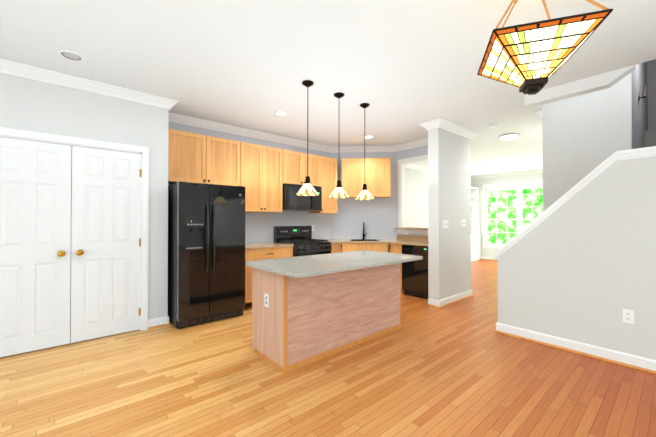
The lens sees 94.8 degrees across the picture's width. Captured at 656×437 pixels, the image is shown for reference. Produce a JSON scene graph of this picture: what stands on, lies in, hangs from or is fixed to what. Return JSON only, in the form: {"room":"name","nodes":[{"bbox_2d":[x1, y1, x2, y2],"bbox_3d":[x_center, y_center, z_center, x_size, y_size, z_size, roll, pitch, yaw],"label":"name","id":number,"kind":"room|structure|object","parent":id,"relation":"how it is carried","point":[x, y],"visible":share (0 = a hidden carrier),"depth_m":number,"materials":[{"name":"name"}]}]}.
{"room":"kitchen","nodes":[
{"label":"kitchen","id":0,"kind":"room"},
{"bbox_2d":[0,259,655,436],"bbox_3d":[1.969,1.344,2.919,13.740,0.100,7.720,0,-1,-41],"label":"floor","id":1,"kind":"structure","parent":0,"point":[461,368],"depth_m":2.30,"materials":[{"name":"brown wood"}]},
{"bbox_2d":[168,181,244,328],"bbox_3d":[-1.639,0.444,4.004,0.825,1.720,0.855,0,-1,-41],"label":"fridge","id":2,"kind":"object","parent":1,"relation":"on","point":[206,253],"visible":0.98,"depth_m":3.69,"materials":[{"name":"black metal"}]},
{"bbox_2d":[245,242,293,302],"bbox_3d":[-1.064,0.815,4.669,0.858,0.790,0.637,0,-1,-41],"label":"base cabinet","id":3,"kind":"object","parent":1,"relation":"on","point":[263,251],"depth_m":4.38,"materials":[{"name":"brown wood"}]},
{"bbox_2d":[274,226,331,256],"bbox_3d":[-0.417,0.732,5.168,0.758,1.165,0.703,0,-1,-41],"label":"range","id":4,"kind":"object","parent":1,"relation":"on","point":[302,240],"visible":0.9,"depth_m":5.14,"materials":[{"name":"black metal"}]},
{"bbox_2d":[250,262,402,372],"bbox_3d":[0.106,0.882,3.202,1.637,0.830,0.831,0,-1,-41],"label":"kitchen island","id":5,"kind":"object","parent":1,"relation":"on","point":[308,309],"depth_m":2.83,"materials":[{"name":"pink wood"}]},
{"bbox_2d":[246,250,422,277],"bbox_3d":[0.131,0.451,3.191,1.756,0.030,0.924,0,-1,-41],"label":"island countertop","id":6,"kind":"structure","parent":5,"relation":"on","point":[302,266],"depth_m":2.91,"materials":[{"name":"beige stone"}]},
{"bbox_2d":[322,239,387,252],"bbox_3d":[0.348,0.872,5.506,0.830,0.890,1.207,0,-1,-41],"label":"base cabinet","id":7,"kind":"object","parent":1,"relation":"on","point":[347,245],"depth_m":5.38,"materials":[{"name":"brown wood"}]},
{"bbox_2d":[350,239,378,240],"bbox_3d":[0.683,0.510,5.687,0.550,0.176,0.410,0,-1,4],"label":"sink","id":8,"kind":"object","parent":7,"relation":"in","point":[364,240],"visible":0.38,"depth_m":5.86,"materials":[{"name":"black metal"}]},
{"bbox_2d":[363,222,366,238],"bbox_3d":[0.714,0.257,5.884,0.093,0.346,0.156,0,-1,4],"label":"faucet","id":9,"kind":"object","parent":7,"relation":"on","point":[364,235],"visible":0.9,"depth_m":5.91,"materials":[{"name":"black metal"}]},
{"bbox_2d":[378,234,427,293],"bbox_3d":[1.195,0.824,5.641,0.632,0.990,2.107,0,-1,-41],"label":"base cabinet","id":10,"kind":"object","parent":1,"relation":"on","point":[396,244],"depth_m":5.36,"materials":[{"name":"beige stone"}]},
{"bbox_2d":[402,244,427,298],"bbox_3d":[1.660,0.886,5.089,0.597,0.855,0.598,0,-1,-41],"label":"dishwasher","id":11,"kind":"object","parent":1,"relation":"on","point":[415,278],"visible":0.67,"depth_m":4.93,"materials":[{"name":"black metal"}]},
{"bbox_2d":[471,187,481,260],"bbox_3d":[4.516,0.194,9.630,0.875,2.320,0.389,0,-1,-41],"label":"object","id":12,"kind":"structure","parent":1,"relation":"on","point":[475,228],"depth_m":9.81,"materials":[{"name":"white wood"}]},
{"bbox_2d":[644,130,655,147],"bbox_3d":[3.925,-0.028,3.795,3.250,2.660,2.038,0,-1,-41],"label":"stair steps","id":13,"kind":"structure","parent":1,"relation":"on","point":[650,139],"depth_m":4.63,"materials":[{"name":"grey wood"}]},
{"bbox_2d":[0,59,655,359],"bbox_3d":[1.969,-1.356,2.943,13.740,5.300,7.720,0,-1,-41],"label":"wall","id":14,"kind":"structure","parent":0,"point":[580,266],"depth_m":3.40,"materials":[{"name":"white paint"}]},
{"bbox_2d":[0,137,71,356],"bbox_3d":[-2.853,0.271,2.867,0.620,2.022,0.108,0,-1,-41],"label":"closet door","id":15,"kind":"structure","parent":14,"relation":"in","point":[35,226],"depth_m":2.91,"materials":[{"name":"white paint"}]},
{"bbox_2d":[0,127,148,330],"bbox_3d":[-2.658,0.237,3.117,1.381,2.118,0.146,0,-1,-41],"label":"door frame","id":16,"kind":"structure","parent":14,"relation":"attached to","point":[96,144],"depth_m":3.47,"materials":[{"name":"white wood"}]},
{"bbox_2d":[70,146,140,342],"bbox_3d":[-2.380,0.274,3.273,0.620,2.022,0.108,0,-1,-41],"label":"closet door","id":17,"kind":"structure","parent":14,"relation":"in","point":[105,246],"depth_m":3.27,"materials":[{"name":"white paint"}]},
{"bbox_2d":[148,316,170,329],"bbox_3d":[-2.004,1.248,3.587,0.241,0.105,0.031,0,-1,-41],"label":"baseboard","id":18,"kind":"structure","parent":14,"relation":"attached to","point":[162,321],"depth_m":3.58,"materials":[{"name":"white wood"}]},
{"bbox_2d":[168,129,240,185],"bbox_3d":[-1.770,-0.796,4.268,0.995,0.675,0.349,0,-1,-41],"label":"upper cabinet","id":19,"kind":"object","parent":14,"relation":"attached to","point":[197,158],"visible":0.81,"depth_m":4.12,"materials":[{"name":"brown wood"}]},
{"bbox_2d":[240,142,282,212],"bbox_3d":[-1.114,-0.609,4.829,0.728,1.040,0.349,0,-1,-41],"label":"upper cabinet","id":20,"kind":"object","parent":14,"relation":"attached to","point":[261,174],"visible":0.94,"depth_m":4.71,"materials":[{"name":"brown wood"}]},
{"bbox_2d":[0,59,542,179],"bbox_3d":[0.718,-1.364,4.400,13.500,0.098,3.400,0,-1,-41],"label":"crown molding","id":21,"kind":"structure","parent":14,"relation":"attached to","point":[38,74],"depth_m":4.32,"materials":[{"name":"white wood"}]},
{"bbox_2d":[283,149,319,185],"bbox_3d":[-0.537,-0.840,5.327,0.786,0.568,0.349,0,-1,-41],"label":"upper cabinet","id":22,"kind":"object","parent":14,"relation":"attached to","point":[294,167],"visible":0.81,"depth_m":5.18,"materials":[{"name":"brown wood"}]},
{"bbox_2d":[283,183,321,210],"bbox_3d":[-0.511,-0.342,5.293,0.757,0.425,0.425,0,-1,-41],"label":"microwave","id":23,"kind":"object","parent":22,"relation":"attached to","point":[292,200],"visible":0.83,"depth_m":5.09,"materials":[{"name":"black metal"}]},
{"bbox_2d":[309,156,336,213],"bbox_3d":[-0.076,-0.601,5.721,0.425,1.040,0.349,0,-1,-41],"label":"upper cabinet","id":24,"kind":"object","parent":14,"relation":"attached to","point":[328,175],"visible":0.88,"depth_m":5.61,"materials":[{"name":"brown wood"}]},
{"bbox_2d":[342,158,390,197],"bbox_3d":[0.728,-0.755,5.820,0.914,0.730,0.349,0,-1,4],"label":"upper cabinet","id":25,"kind":"object","parent":14,"relation":"attached to","point":[378,176],"visible":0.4,"depth_m":5.68,"materials":[{"name":"brown wood"}]},
{"bbox_2d":[395,227,427,229],"bbox_3d":[1.769,0.203,5.618,0.400,0.030,0.990,0,-1,-41],"label":"pass-through ledge","id":26,"kind":"object","parent":14,"relation":"attached to","point":[423,228],"visible":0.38,"depth_m":5.71,"materials":[{"name":"beige stone"}]},
{"bbox_2d":[398,154,427,232],"bbox_3d":[1.731,-0.422,5.591,0.140,1.420,0.960,0,-1,-41],"label":"window frame","id":27,"kind":"structure","parent":14,"relation":"attached to","point":[401,163],"depth_m":5.87,"materials":[{"name":"white wood"}]},
{"bbox_2d":[443,220,447,227],"bbox_3d":[1.761,0.098,4.509,0.160,0.116,0.012,0,-1,-41],"label":"switch plate","id":28,"kind":"object","parent":14,"relation":"attached to","point":[445,223],"visible":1,"depth_m":4.50,"materials":[{"name":"white plastic"}]},
{"bbox_2d":[436,290,473,307],"bbox_3d":[2.011,1.258,4.714,1.102,0.105,0.051,0,-1,-41],"label":"baseboard","id":29,"kind":"structure","parent":14,"relation":"attached to","point":[447,301],"depth_m":4.63,"materials":[{"name":"white wood"}]},
{"bbox_2d":[461,219,465,226],"bbox_3d":[2.201,0.087,4.887,0.160,0.116,0.012,0,-1,-41],"label":"switch plate","id":30,"kind":"object","parent":14,"relation":"attached to","point":[463,222],"visible":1,"depth_m":4.88,"materials":[{"name":"white plastic"}]},
{"bbox_2d":[481,256,497,260],"bbox_3d":[5.841,1.294,8.749,0.031,0.105,3.360,0,-1,-41],"label":"baseboard","id":31,"kind":"structure","parent":14,"relation":"attached to","point":[482,257],"depth_m":9.60,"materials":[{"name":"white wood"}]},
{"bbox_2d":[483,180,542,247],"bbox_3d":[5.698,-0.051,8.981,0.140,2.020,2.080,0,-1,-41],"label":"window frames","id":32,"kind":"structure","parent":14,"relation":"in","point":[519,205],"depth_m":9.26,"materials":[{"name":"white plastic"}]},
{"bbox_2d":[486,182,542,191],"bbox_3d":[5.688,-0.911,8.980,0.018,0.159,1.880,0,-1,-41],"label":"valance","id":33,"kind":"object","parent":32,"relation":"attached to","point":[516,187],"visible":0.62,"depth_m":9.04,"materials":[{"name":"white"}]},
{"bbox_2d":[494,322,655,373],"bbox_3d":[3.270,1.232,1.864,0.061,0.105,4.181,0,-1,-41],"label":"baseboard","id":34,"kind":"structure","parent":14,"relation":"attached to","point":[624,359],"depth_m":2.85,"materials":[{"name":"white"}]},
{"bbox_2d":[495,146,655,258],"bbox_3d":[3.321,-0.070,1.911,0.180,1.050,4.170,0,-1,-41],"label":"trim","id":35,"kind":"structure","parent":14,"relation":"attached to","point":[584,182],"depth_m":2.88,"materials":[{"name":"white wood"}]},
{"bbox_2d":[622,309,633,323],"bbox_3d":[2.615,0.861,2.626,0.006,0.116,0.072,0,-1,-41],"label":"outlet","id":36,"kind":"object","parent":14,"relation":"attached to","point":[628,316],"visible":1,"depth_m":2.62,"materials":[{"name":"white plastic"}]},
{"bbox_2d":[638,86,646,99],"bbox_3d":[4.149,-1.652,3.977,0.294,0.234,0.075,0,-1,-41],"label":"stair handrail","id":37,"kind":"object","parent":14,"relation":"attached to","point":[644,91],"visible":1,"depth_m":3.95,"materials":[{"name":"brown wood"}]},
{"bbox_2d":[0,0,655,175],"bbox_3d":[1.969,-1.416,2.944,13.740,0.220,7.720,0,-1,-41],"label":"ceiling","id":38,"kind":"structure","parent":0,"point":[405,68],"depth_m":2.71,"materials":[{"name":"white paint"}]},
{"bbox_2d":[57,49,84,61],"bbox_3d":[-2.260,-1.424,2.656,0.190,0.008,0.190,0,-1,-41],"label":"recessed light","id":39,"kind":"object","parent":38,"relation":"in","point":[71,55],"visible":1,"depth_m":2.65,"materials":[{"name":"white plastic"}]},
{"bbox_2d":[274,111,287,115],"bbox_3d":[-0.644,-1.411,4.096,0.190,0.008,0.190,0,-1,-41],"label":"recessed light","id":40,"kind":"object","parent":38,"relation":"in","point":[280,113],"visible":0.98,"depth_m":4.09,"materials":[{"name":"white"}]},
{"bbox_2d":[296,80,318,195],"bbox_3d":[-0.213,-0.828,3.180,0.237,1.190,0.237,0,-1,-41],"label":"pendant light","id":41,"kind":"object","parent":38,"relation":"hanging from","point":[307,188],"visible":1,"depth_m":3.15,"materials":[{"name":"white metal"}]},
{"bbox_2d":[329,92,348,198],"bbox_3d":[0.128,-0.823,3.479,0.237,1.194,0.237,0,-1,-41],"label":"pendant light","id":42,"kind":"object","parent":38,"relation":"hanging from","point":[338,192],"visible":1,"depth_m":3.43,"materials":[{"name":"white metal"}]},
{"bbox_2d":[355,103,374,199],"bbox_3d":[0.462,-0.820,3.786,0.237,1.195,0.237,0,-1,-41],"label":"pendant light","id":43,"kind":"object","parent":38,"relation":"hanging from","point":[364,193],"visible":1,"depth_m":3.76,"materials":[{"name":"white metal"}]},
{"bbox_2d":[488,123,496,126],"bbox_3d":[2.490,-1.394,4.564,0.130,0.033,0.130,0,-1,-41],"label":"smoke detector","id":44,"kind":"object","parent":38,"relation":"attached to","point":[492,125],"visible":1,"depth_m":4.53,"materials":[{"name":"white plastic"}]},
{"bbox_2d":[499,133,519,140],"bbox_3d":[3.107,-1.369,5.173,0.304,0.071,0.304,0,-1,-41],"label":"dome light","id":45,"kind":"object","parent":38,"relation":"attached to","point":[509,136],"visible":1,"depth_m":5.09,"materials":[{"name":"white glass"}]},
{"bbox_2d":[477,0,612,94],"bbox_3d":[1.233,-1.091,1.815,0.532,0.689,0.532,0,-1,18],"label":"pendant chandelier","id":46,"kind":"object","parent":38,"relation":"hanging from","point":[531,58],"visible":1,"depth_m":1.67,"materials":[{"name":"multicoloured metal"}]},
{"label":"outside","id":47,"kind":"structure","parent":0,"visible":0},
{"bbox_2d":[488,188,542,243],"bbox_3d":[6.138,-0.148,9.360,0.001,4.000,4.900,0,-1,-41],"label":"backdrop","id":48,"kind":"structure","parent":47,"point":[512,224],"depth_m":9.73,"materials":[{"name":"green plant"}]}
]}

